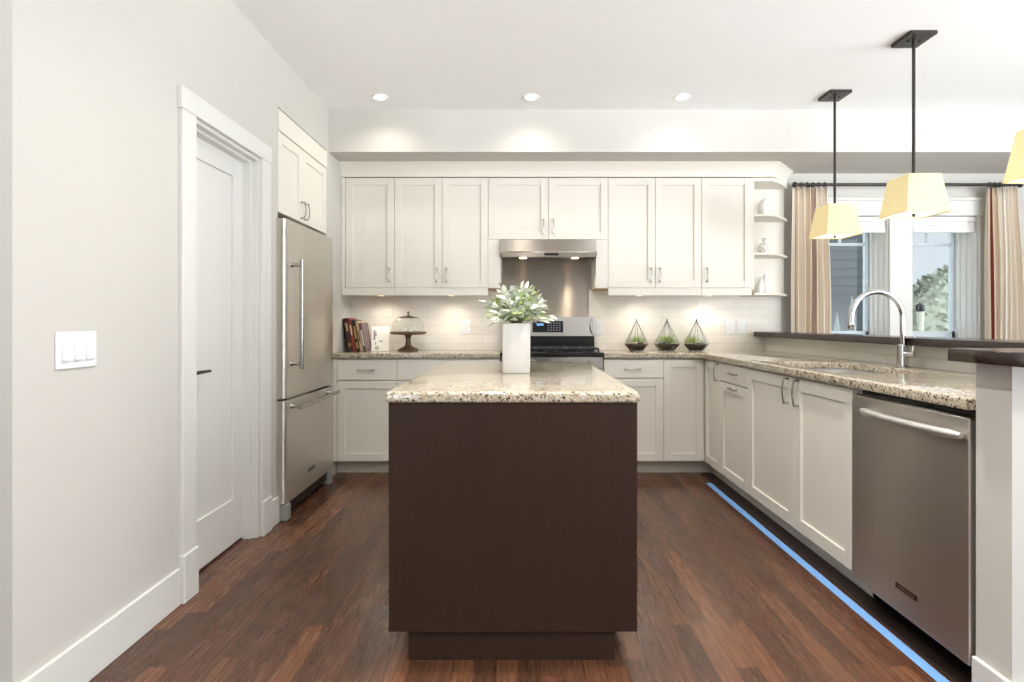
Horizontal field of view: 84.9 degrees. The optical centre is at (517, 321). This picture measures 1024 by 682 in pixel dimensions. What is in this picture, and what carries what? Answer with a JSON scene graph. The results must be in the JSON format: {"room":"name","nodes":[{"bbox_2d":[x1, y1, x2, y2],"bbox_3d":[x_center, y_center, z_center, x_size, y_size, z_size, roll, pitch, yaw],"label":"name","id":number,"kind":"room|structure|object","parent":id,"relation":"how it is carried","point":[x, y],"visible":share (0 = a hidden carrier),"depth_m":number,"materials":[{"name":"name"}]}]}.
{"room":"kitchen","nodes":[
{"label":"kitchen","id":0,"kind":"room"},
{"bbox_2d":[0,0,352,681],"bbox_3d":[-1.857,-0.200,3.242,0.945,2.700,3.416,0,0,0],"label":"wall","id":1,"kind":"structure","parent":0,"point":[89,109],"depth_m":1.84,"materials":[{"name":"paint"}]},
{"bbox_2d":[55,331,95,369],"bbox_3d":[-1.379,0.087,1.753,0.012,0.113,0.160,0,0,0],"label":"light switch","id":2,"kind":"object","parent":1,"relation":"attached to","point":[72,349],"visible":1,"depth_m":1.74,"materials":[{"name":"white plastic"}]},
{"bbox_2d":[21,497,279,681],"bbox_3d":[-1.452,1.075,2.373,0.165,0.150,1.707,0,0,0],"label":"baseboard","id":3,"kind":"structure","parent":1,"relation":"attached to","point":[88,656],"depth_m":1.91,"materials":[{"name":"white wood"}]},
{"bbox_2d":[177,85,271,603],"bbox_3d":[-1.445,0.093,2.689,0.180,2.114,0.833,0,0,0],"label":"door","id":4,"kind":"structure","parent":1,"relation":"in","point":[224,190],"depth_m":2.77,"materials":[{"name":"white wood"}]},
{"bbox_2d":[278,109,326,233],"bbox_3d":[-1.793,-0.939,3.638,0.893,0.602,0.818,0,0,0],"label":"upper cabinet","id":5,"kind":"object","parent":1,"relation":"attached to","point":[302,162],"visible":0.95,"depth_m":3.56,"materials":[{"name":"paint"}]},
{"bbox_2d":[89,472,971,681],"bbox_3d":[1.100,1.210,1.175,8.600,0.120,7.550,0,0,0],"label":"floor","id":6,"kind":"structure","parent":0,"point":[307,599],"depth_m":2.22,"materials":[{"name":"brown wood"}]},
{"bbox_2d":[276,218,339,521],"bbox_3d":[-1.688,0.278,3.619,0.864,1.745,0.823,0,0,0],"label":"refrigerator","id":7,"kind":"object","parent":6,"relation":"on","point":[304,256],"visible":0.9,"depth_m":3.46,"materials":[{"name":"metal"}]},
{"bbox_2d":[333,358,397,471],"bbox_3d":[-1.145,0.710,4.416,0.477,0.880,0.524,0,0,0],"label":"base cabinet","id":8,"kind":"object","parent":6,"relation":"on","point":[361,408],"visible":0.63,"depth_m":4.20,"materials":[{"name":"paint"}]},
{"bbox_2d":[397,357,500,386],"bbox_3d":[-0.519,0.710,4.416,0.774,0.880,0.524,0,0,0],"label":"base cabinet","id":9,"kind":"object","parent":6,"relation":"on","point":[408,369],"visible":0.05,"depth_m":4.19,"materials":[{"name":"paint"}]},
{"bbox_2d":[333,350,501,357],"bbox_3d":[-0.759,0.252,4.426,1.250,0.036,0.511,0,0,0],"label":"countertop","id":10,"kind":"structure","parent":9,"relation":"on","point":[391,353],"depth_m":4.17,"materials":[{"name":"stone"}]},
{"bbox_2d":[343,318,354,351],"bbox_3d":[-1.335,0.100,4.499,0.077,0.267,0.202,0,0,0],"label":"book","id":11,"kind":"object","parent":10,"relation":"on","point":[346,324],"visible":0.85,"depth_m":4.40,"materials":[{"name":"black paper"}]},
{"bbox_2d":[348,318,357,351],"bbox_3d":[-1.304,0.103,4.499,0.065,0.262,0.202,0,0,0],"label":"book","id":12,"kind":"object","parent":10,"relation":"on","point":[350,319],"visible":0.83,"depth_m":4.40,"materials":[{"name":"red paper"}]},
{"bbox_2d":[351,320,361,351],"bbox_3d":[-1.275,0.108,4.499,0.069,0.251,0.202,0,0,0],"label":"book","id":13,"kind":"object","parent":10,"relation":"on","point":[352,321],"visible":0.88,"depth_m":4.40,"materials":[{"name":"paper"}]},
{"bbox_2d":[356,321,364,351],"bbox_3d":[-1.248,0.114,4.494,0.060,0.240,0.192,0,0,0],"label":"book","id":14,"kind":"object","parent":10,"relation":"on","point":[357,322],"visible":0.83,"depth_m":4.40,"materials":[{"name":"beige paper"}]},
{"bbox_2d":[358,323,370,351],"bbox_3d":[-1.223,0.119,4.494,0.062,0.228,0.192,0,0,0],"label":"book","id":15,"kind":"object","parent":10,"relation":"on","point":[363,327],"visible":0.96,"depth_m":4.44,"materials":[{"name":"paper"}]},
{"bbox_2d":[371,327,389,350],"bbox_3d":[-1.112,0.136,4.528,0.140,0.198,0.041,0,0,-6],"label":"booklet","id":16,"kind":"object","parent":10,"relation":"on","point":[380,335],"visible":0.92,"depth_m":4.52,"materials":[{"name":"white paper"}]},
{"bbox_2d":[373,330,382,344],"bbox_3d":[-1.130,0.125,4.525,0.075,0.120,0.002,0,-10,-6],"label":"print","id":17,"kind":"object","parent":16,"relation":"attached to","point":[375,334],"depth_m":4.52},
{"bbox_2d":[390,331,425,351],"bbox_3d":[-0.882,0.155,4.500,0.288,0.156,0.288,0,0,0],"label":"cake stand","id":18,"kind":"object","parent":10,"relation":"on","point":[408,347],"visible":1,"depth_m":4.45,"materials":[{"name":"brown wood"}]},
{"bbox_2d":[392,311,417,324],"bbox_3d":[-0.882,-0.004,4.500,0.254,0.168,0.254,0,0,0],"label":"cake dome","id":19,"kind":"object","parent":18,"relation":"on","point":[407,315],"visible":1,"depth_m":4.45,"materials":[{"name":"clear glass"}]},
{"bbox_2d":[389,403,636,659],"bbox_3d":[-0.017,0.711,2.583,0.838,0.878,1.394,0,0,0],"label":"kitchen island","id":20,"kind":"object","parent":6,"relation":"on","point":[513,526],"visible":0.81,"depth_m":1.89,"materials":[{"name":"brown wood"}]},
{"bbox_2d":[386,362,639,402],"bbox_3d":[-0.018,0.253,2.583,0.853,0.037,1.421,0,0,0],"label":"island countertop","id":21,"kind":"structure","parent":20,"relation":"on","point":[446,382],"depth_m":2.03,"materials":[{"name":"stone"}]},
{"bbox_2d":[502,323,529,372],"bbox_3d":[-0.008,0.120,2.620,0.130,0.227,0.130,0,0,0],"label":"vase","id":22,"kind":"object","parent":21,"relation":"on","point":[515,336],"visible":1,"depth_m":2.56,"materials":[{"name":"ceramic"}]},
{"bbox_2d":[479,281,556,326],"bbox_3d":[0.000,-0.010,2.636,0.375,0.368,0.364,0,0,0],"label":"greenery arrangement","id":23,"kind":"object","parent":22,"relation":"in","point":[516,307],"visible":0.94,"depth_m":2.57,"materials":[{"name":"green plant"}]},
{"bbox_2d":[500,317,603,370],"bbox_3d":[0.255,0.555,4.380,0.771,1.190,0.575,0,0,0],"label":"range","id":24,"kind":"object","parent":6,"relation":"on","point":[563,339],"visible":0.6,"depth_m":4.61,"materials":[{"name":"metal"}]},
{"bbox_2d":[500,350,603,356],"bbox_3d":[0.255,0.242,4.385,0.771,0.029,0.450,0,0,0],"label":"cooktop","id":25,"kind":"object","parent":24,"relation":"in","point":[533,353],"depth_m":4.16,"materials":[{"name":"black ceramic"}]},
{"bbox_2d":[603,358,663,471],"bbox_3d":[0.867,0.710,4.416,0.449,0.880,0.524,0,0,0],"label":"base cabinet","id":26,"kind":"object","parent":6,"relation":"on","point":[645,376],"visible":0.47,"depth_m":4.19,"materials":[{"name":"paint"}]},
{"bbox_2d":[661,358,731,487],"bbox_3d":[1.579,0.710,4.272,0.977,0.880,0.811,0,0,0],"label":"base cabinet","id":27,"kind":"object","parent":6,"relation":"on","point":[691,385],"visible":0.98,"depth_m":4.19,"materials":[{"name":"paint"}]},
{"bbox_2d":[597,350,975,409],"bbox_3d":[1.357,0.252,3.195,1.427,0.036,2.973,0,0,0],"label":"countertop","id":28,"kind":"structure","parent":27,"relation":"on","point":[953,389],"depth_m":2.61,"materials":[{"name":"stone"}]},
{"bbox_2d":[625,319,647,350],"bbox_3d":[0.965,0.102,4.560,0.201,0.258,0.189,0,0,0],"label":"terrarium","id":29,"kind":"object","parent":28,"relation":"on","point":[636,344],"visible":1,"depth_m":4.52,"materials":[{"name":"brown metal"}]},
{"bbox_2d":[655,319,679,350],"bbox_3d":[1.214,0.102,4.560,0.188,0.258,0.202,0,0,0],"label":"terrarium","id":30,"kind":"object","parent":28,"relation":"on","point":[667,343],"visible":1,"depth_m":4.53,"materials":[{"name":"brown metal"}]},
{"bbox_2d":[684,319,708,350],"bbox_3d":[1.449,0.102,4.560,0.208,0.258,0.176,0,0,0],"label":"terrarium","id":31,"kind":"object","parent":28,"relation":"on","point":[692,344],"visible":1,"depth_m":4.53,"materials":[{"name":"green plant"}]},
{"bbox_2d":[806,368,873,372],"bbox_3d":[1.677,0.358,2.915,0.469,0.174,0.754,0,0,0],"label":"sink","id":32,"kind":"object","parent":28,"relation":"in","point":[819,369],"visible":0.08,"depth_m":3.24,"materials":[{"name":"metal"}]},
{"bbox_2d":[847,289,915,367],"bbox_3d":[1.839,0.034,2.843,0.316,0.401,0.098,0,0,0],"label":"faucet","id":33,"kind":"object","parent":28,"relation":"on","point":[903,353],"visible":1,"depth_m":2.85,"materials":[{"name":"silver metal"}]},
{"bbox_2d":[720,362,760,509],"bbox_3d":[1.713,0.710,3.634,0.709,0.880,0.464,0,0,0],"label":"base cabinet","id":34,"kind":"object","parent":6,"relation":"on","point":[734,383],"visible":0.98,"depth_m":3.62,"materials":[{"name":"paint"}]},
{"bbox_2d":[748,368,873,597],"bbox_3d":[1.713,0.710,2.866,0.709,0.880,1.068,0,0,0],"label":"base cabinet","id":35,"kind":"object","parent":6,"relation":"on","point":[800,429],"visible":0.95,"depth_m":2.74,"materials":[{"name":"paint"}]},
{"bbox_2d":[706,483,949,681],"bbox_3d":[1.359,1.149,2.650,0.040,0.001,2.700,0,0,0],"label":"tape","id":36,"kind":"object","parent":6,"relation":"on","point":[900,645],"visible":1,"depth_m":2.30,"materials":[{"name":"blue plastic"}]},
{"bbox_2d":[701,473,971,681],"bbox_3d":[1.430,1.147,2.980,0.088,0.006,2.520,0,0,0],"label":"toe kick","id":37,"kind":"object","parent":6,"relation":"on","point":[933,655],"visible":1,"depth_m":2.33,"materials":[{"name":"black wood"}]},
{"bbox_2d":[852,390,975,672],"bbox_3d":[1.688,0.713,2.019,0.723,0.874,0.606,0,0,0],"label":"dishwasher","id":38,"kind":"object","parent":6,"relation":"on","point":[914,461],"visible":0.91,"depth_m":1.93,"materials":[{"name":"silver metal"}]},
{"bbox_2d":[231,0,1023,109],"bbox_3d":[1.100,-1.610,1.175,8.600,0.120,7.550,0,0,0],"label":"ceiling","id":39,"kind":"structure","parent":0,"point":[418,54],"depth_m":3.20,"materials":[{"name":"paint"}]},
{"bbox_2d":[371,94,387,100],"bbox_3d":[-0.952,-1.547,3.860,0.116,0.006,0.116,0,0,0],"label":"recessed light","id":40,"kind":"object","parent":39,"relation":"in","point":[378,97],"visible":1,"depth_m":3.86,"materials":[{"name":"paint"}]},
{"bbox_2d":[523,94,538,100],"bbox_3d":[0.090,-1.547,3.860,0.116,0.006,0.116,0,0,0],"label":"recessed light","id":41,"kind":"object","parent":39,"relation":"in","point":[528,97],"visible":1,"depth_m":3.86,"materials":[{"name":"beige"}]},
{"bbox_2d":[329,110,1023,173],"bbox_3d":[2.007,-1.397,4.392,6.785,0.307,0.596,0,0,0],"label":"soffit","id":42,"kind":"structure","parent":39,"relation":"attached to","point":[867,141],"depth_m":4.09,"materials":[{"name":"paint"}]},
{"bbox_2d":[673,94,690,100],"bbox_3d":[1.131,-1.547,3.860,0.116,0.006,0.116,0,0,0],"label":"recessed light","id":43,"kind":"object","parent":39,"relation":"in","point":[681,97],"visible":1,"depth_m":3.86,"materials":[{"name":"beige"}]},
{"bbox_2d":[809,89,862,238],"bbox_3d":[2.155,-1.060,3.810,0.236,0.980,0.236,0,0,0],"label":"pendant lamp","id":44,"kind":"object","parent":39,"relation":"hanging from","point":[830,221],"visible":1,"depth_m":3.74,"materials":[{"name":"beige fabric"}]},
{"bbox_2d":[814,234,855,237],"bbox_3d":[2.155,-0.589,3.810,0.224,0.003,0.224,0,0,0],"label":"diffuser","id":45,"kind":"object","parent":44,"relation":"attached to","point":[815,235],"depth_m":3.81,"materials":[{"name":"beige plastic"}]},
{"bbox_2d":[879,30,951,218],"bbox_3d":[2.155,-1.060,3.050,0.236,0.980,0.236,0,0,0],"label":"pendant lamp","id":46,"kind":"object","parent":39,"relation":"hanging from","point":[913,195],"visible":1,"depth_m":2.98,"materials":[{"name":"beige fabric"}]},
{"bbox_2d":[884,211,944,217],"bbox_3d":[2.155,-0.589,3.050,0.224,0.003,0.224,0,0,0],"label":"diffuser","id":47,"kind":"object","parent":46,"relation":"attached to","point":[889,214],"depth_m":3.06,"materials":[{"name":"beige plastic"}]},
{"bbox_2d":[1002,129,1023,183],"bbox_3d":[2.155,-1.060,2.240,0.236,0.980,0.236,0,0,0],"label":"pendant lamp","id":48,"kind":"object","parent":39,"relation":"hanging from","point":[1014,174],"visible":1,"depth_m":2.31,"materials":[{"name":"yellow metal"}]},
{"bbox_2d":[1011,178,1023,181],"bbox_3d":[2.155,-0.589,2.240,0.224,0.003,0.224,0,0,0],"label":"diffuser","id":49,"kind":"object","parent":48,"relation":"attached to","point":[1012,179],"depth_m":2.31,"materials":[{"name":"beige plastic"}]},
{"bbox_2d":[352,174,1023,349],"bbox_3d":[2.007,-0.200,4.816,6.785,2.700,0.268,0,0,0],"label":"wall","id":50,"kind":"structure","parent":0,"point":[441,317],"depth_m":4.68,"materials":[{"name":"paint"}]},
{"bbox_2d":[342,177,394,295],"bbox_3d":[-1.176,-0.670,4.517,0.414,0.925,0.327,0,0,0],"label":"upper cabinet","id":51,"kind":"object","parent":50,"relation":"attached to","point":[368,204],"visible":0.98,"depth_m":4.40,"materials":[{"name":"paint"}]},
{"bbox_2d":[395,178,500,295],"bbox_3d":[-0.553,-0.670,4.517,0.830,0.925,0.327,0,0,0],"label":"upper cabinet","id":52,"kind":"object","parent":50,"relation":"attached to","point":[443,247],"visible":1,"depth_m":4.40,"materials":[{"name":"paint"}]},
{"bbox_2d":[462,320,469,333],"bbox_3d":[-0.435,0.042,4.678,0.072,0.116,0.009,0,0,0],"label":"wall outlet","id":53,"kind":"object","parent":50,"relation":"attached to","point":[465,323],"visible":1,"depth_m":4.68,"materials":[{"name":"white plastic"}]},
{"bbox_2d":[503,261,588,316],"bbox_3d":[0.234,-0.275,4.679,0.712,0.470,0.006,0,0,0],"label":"backsplash panel","id":54,"kind":"object","parent":50,"relation":"attached to","point":[564,285],"visible":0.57,"depth_m":4.68,"materials":[{"name":"silver metal"}]},
{"bbox_2d":[488,178,607,239],"bbox_3d":[0.236,-0.891,4.517,0.938,0.484,0.327,0,0,0],"label":"upper cabinet","id":55,"kind":"object","parent":50,"relation":"attached to","point":[518,208],"visible":1,"depth_m":4.40,"materials":[{"name":"paint"}]},
{"bbox_2d":[500,240,596,261],"bbox_3d":[0.237,-0.572,4.516,0.746,0.145,0.344,0,0,0],"label":"range hood","id":56,"kind":"object","parent":55,"relation":"attached to","point":[511,250],"visible":1,"depth_m":4.37,"materials":[{"name":"metal"}]},
{"bbox_2d":[339,161,792,184],"bbox_3d":[0.442,-1.188,4.491,3.650,0.108,0.318,0,0,0],"label":"crown molding","id":57,"kind":"structure","parent":50,"relation":"attached to","point":[778,170],"depth_m":4.37,"materials":[{"name":"paint"}]},
{"bbox_2d":[352,290,780,349],"bbox_3d":[0.407,-0.018,4.686,3.585,0.504,0.008,0,0,0],"label":"tile backsplash","id":58,"kind":"structure","parent":50,"relation":"attached to","point":[441,317],"depth_m":4.68,"materials":[{"name":"white tile"}]},
{"bbox_2d":[595,320,602,333],"bbox_3d":[0.673,0.042,4.678,0.072,0.116,0.009,0,0,0],"label":"wall outlet","id":59,"kind":"object","parent":50,"relation":"attached to","point":[598,323],"visible":0.88,"depth_m":4.68,"materials":[{"name":"white plastic"}]},
{"bbox_2d":[591,178,700,295],"bbox_3d":[1.026,-0.670,4.517,0.827,0.925,0.327,0,0,0],"label":"upper cabinet","id":60,"kind":"object","parent":50,"relation":"attached to","point":[652,247],"visible":0.99,"depth_m":4.40,"materials":[{"name":"paint"}]},
{"bbox_2d":[701,178,751,295],"bbox_3d":[1.638,-0.670,4.517,0.394,0.925,0.327,0,0,0],"label":"upper cabinet","id":61,"kind":"object","parent":50,"relation":"attached to","point":[726,203],"visible":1,"depth_m":4.40,"materials":[{"name":"paint"}]},
{"bbox_2d":[725,320,733,333],"bbox_3d":[1.769,0.042,4.678,0.072,0.116,0.009,0,0,0],"label":"wall outlet","id":62,"kind":"object","parent":50,"relation":"attached to","point":[729,324],"visible":1,"depth_m":4.68,"materials":[{"name":"white plastic"}]},
{"bbox_2d":[737,320,745,333],"bbox_3d":[1.865,0.042,4.678,0.072,0.116,0.008,0,0,0],"label":"wall switch","id":63,"kind":"object","parent":50,"relation":"attached to","point":[741,324],"visible":1,"depth_m":4.68,"materials":[{"name":"white plastic"}]},
{"bbox_2d":[741,178,787,296],"bbox_3d":[2.036,-0.672,4.537,0.399,0.921,0.286,0,0,0],"label":"corner shelf","id":64,"kind":"object","parent":50,"relation":"attached to","point":[770,226],"visible":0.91,"depth_m":4.67,"materials":[{"name":"paint"}]},
{"bbox_2d":[756,274,769,292],"bbox_3d":[2.000,-0.310,4.563,0.113,0.160,0.062,0,0,-15],"label":"ornament","id":65,"kind":"object","parent":64,"relation":"on","point":[763,285],"visible":0.89,"depth_m":4.54,"materials":[{"name":"white ceramic"}]},
{"bbox_2d":[757,198,769,213],"bbox_3d":[2.000,-0.927,4.560,0.096,0.154,0.096,0,0,0],"label":"ornament","id":66,"kind":"object","parent":64,"relation":"on","point":[763,207],"visible":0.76,"depth_m":4.53,"materials":[{"name":"white ceramic"}]},
{"bbox_2d":[758,237,770,251],"bbox_3d":[2.005,-0.620,4.560,0.099,0.147,0.100,0,0,0],"label":"ornament","id":67,"kind":"object","parent":64,"relation":"on","point":[764,246],"visible":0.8,"depth_m":4.53,"materials":[{"name":"white ceramic"}]},
{"bbox_2d":[829,219,887,334],"bbox_3d":[2.810,-0.329,4.805,0.580,1.117,0.290,0,0,0],"label":"window","id":68,"kind":"structure","parent":50,"relation":"in","point":[875,245],"depth_m":4.82,"materials":[{"name":"paint"}]},
{"bbox_2d":[828,197,985,338],"bbox_3d":[3.185,-0.344,4.800,1.570,1.387,0.300,0,0,0],"label":"window","id":69,"kind":"structure","parent":50,"relation":"in","point":[962,247],"depth_m":4.67,"materials":[{"name":"paint"}]},
{"bbox_2d":[858,217,885,232],"bbox_3d":[2.810,-0.649,4.713,0.552,0.469,0.063,0,0,0],"label":"blind","id":70,"kind":"object","parent":69,"relation":"attached to","point":[868,224],"visible":0.38,"depth_m":4.70,"materials":[{"name":"white fabric"}]},
{"bbox_2d":[913,217,974,271],"bbox_3d":[3.570,-0.649,4.713,0.532,0.469,0.063,0,0,0],"label":"blind","id":71,"kind":"object","parent":69,"relation":"attached to","point":[928,224],"visible":0.76,"depth_m":4.70,"materials":[{"name":"white fabric"}]},
{"bbox_2d":[792,182,1023,187],"bbox_3d":[3.185,-1.123,4.623,1.884,0.075,0.134,0,0,0],"label":"curtain rod","id":72,"kind":"object","parent":50,"relation":"attached to","point":[794,184],"visible":0.7,"depth_m":4.57,"materials":[{"name":"brown metal"}]},
{"bbox_2d":[791,182,830,332],"bbox_3d":[2.392,-0.005,4.575,0.317,2.280,0.092,0,0,0],"label":"curtain","id":73,"kind":"object","parent":72,"relation":"hanging from","point":[810,258],"visible":0.54,"depth_m":4.58,"materials":[{"name":"beige fabric"}]},
{"bbox_2d":[984,182,1023,339],"bbox_3d":[3.967,-0.004,4.574,0.267,2.279,0.101,0,0,0],"label":"curtain","id":74,"kind":"object","parent":72,"relation":"hanging from","point":[1003,257],"visible":0.59,"depth_m":4.56,"materials":[{"name":"beige fabric"}]},
{"bbox_2d":[766,337,1023,681],"bbox_3d":[1.798,0.635,3.135,0.805,1.030,3.109,0,0,0],"label":"wall","id":75,"kind":"structure","parent":0,"point":[999,389],"depth_m":1.64,"materials":[{"name":"paint"}]},
{"bbox_2d":[766,337,975,373],"bbox_3d":[2.076,0.177,3.194,0.008,0.113,2.976,0,0,0],"label":"tile backsplash","id":76,"kind":"structure","parent":75,"relation":"attached to","point":[926,357],"depth_m":3.31,"materials":[{"name":"beige tile"}]},
{"bbox_2d":[754,332,1023,367],"bbox_3d":[1.771,0.100,3.073,0.902,0.040,3.214,0,0,0],"label":"bar","id":77,"kind":"object","parent":75,"relation":"on","point":[1001,352],"visible":1,"depth_m":2.48,"materials":[{"name":"brown wood"}]},
{"bbox_2d":[972,656,1010,681],"bbox_3d":[1.790,1.083,1.636,0.820,0.135,0.140,0,0,0],"label":"baseboard","id":78,"kind":"structure","parent":75,"relation":"attached to","point":[981,671],"depth_m":1.66,"materials":[{"name":"white wood"}]},
{"label":"outside","id":79,"kind":"structure","parent":0,"visible":0},
{"bbox_3d":[14.000,1.700,22.480,32.000,0.100,35.040,0,0,0],"label":"ground","id":80,"kind":"structure","parent":79,"visible":0},
{"bbox_2d":[834,313,839,330],"bbox_3d":[4.272,0.760,7.500,0.160,1.780,0.156,0,0,0],"label":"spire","id":81,"kind":"object","parent":80,"relation":"on","point":[836,325],"visible":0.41,"depth_m":7.48,"materials":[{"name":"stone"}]},
{"bbox_2d":[829,234,862,330],"bbox_3d":[4.175,-1.400,10.750,3.750,6.100,3.900,0,0,0],"label":"house","id":82,"kind":"structure","parent":80,"relation":"on","point":[846,262],"depth_m":8.99,"materials":[{"name":"grey"}]},
{"bbox_2d":[848,297,855,330],"bbox_3d":[4.473,0.650,7.500,0.160,2.000,0.156,0,0,0],"label":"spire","id":83,"kind":"object","parent":80,"relation":"on","point":[854,329],"visible":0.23,"depth_m":7.47,"materials":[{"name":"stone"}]},
{"bbox_2d":[916,303,924,330],"bbox_3d":[5.030,0.705,7.000,0.100,1.890,0.100,0,0,0],"label":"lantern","id":84,"kind":"object","parent":80,"relation":"on","point":[920,307],"visible":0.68,"depth_m":6.97,"materials":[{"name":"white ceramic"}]},
{"bbox_2d":[913,265,947,330],"bbox_3d":[7.354,0.336,9.161,2.952,2.628,2.353,0,0,0],"label":"hedge","id":85,"kind":"object","parent":80,"relation":"on","point":[931,290],"visible":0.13,"depth_m":8.84,"materials":[{"name":"green plant"}]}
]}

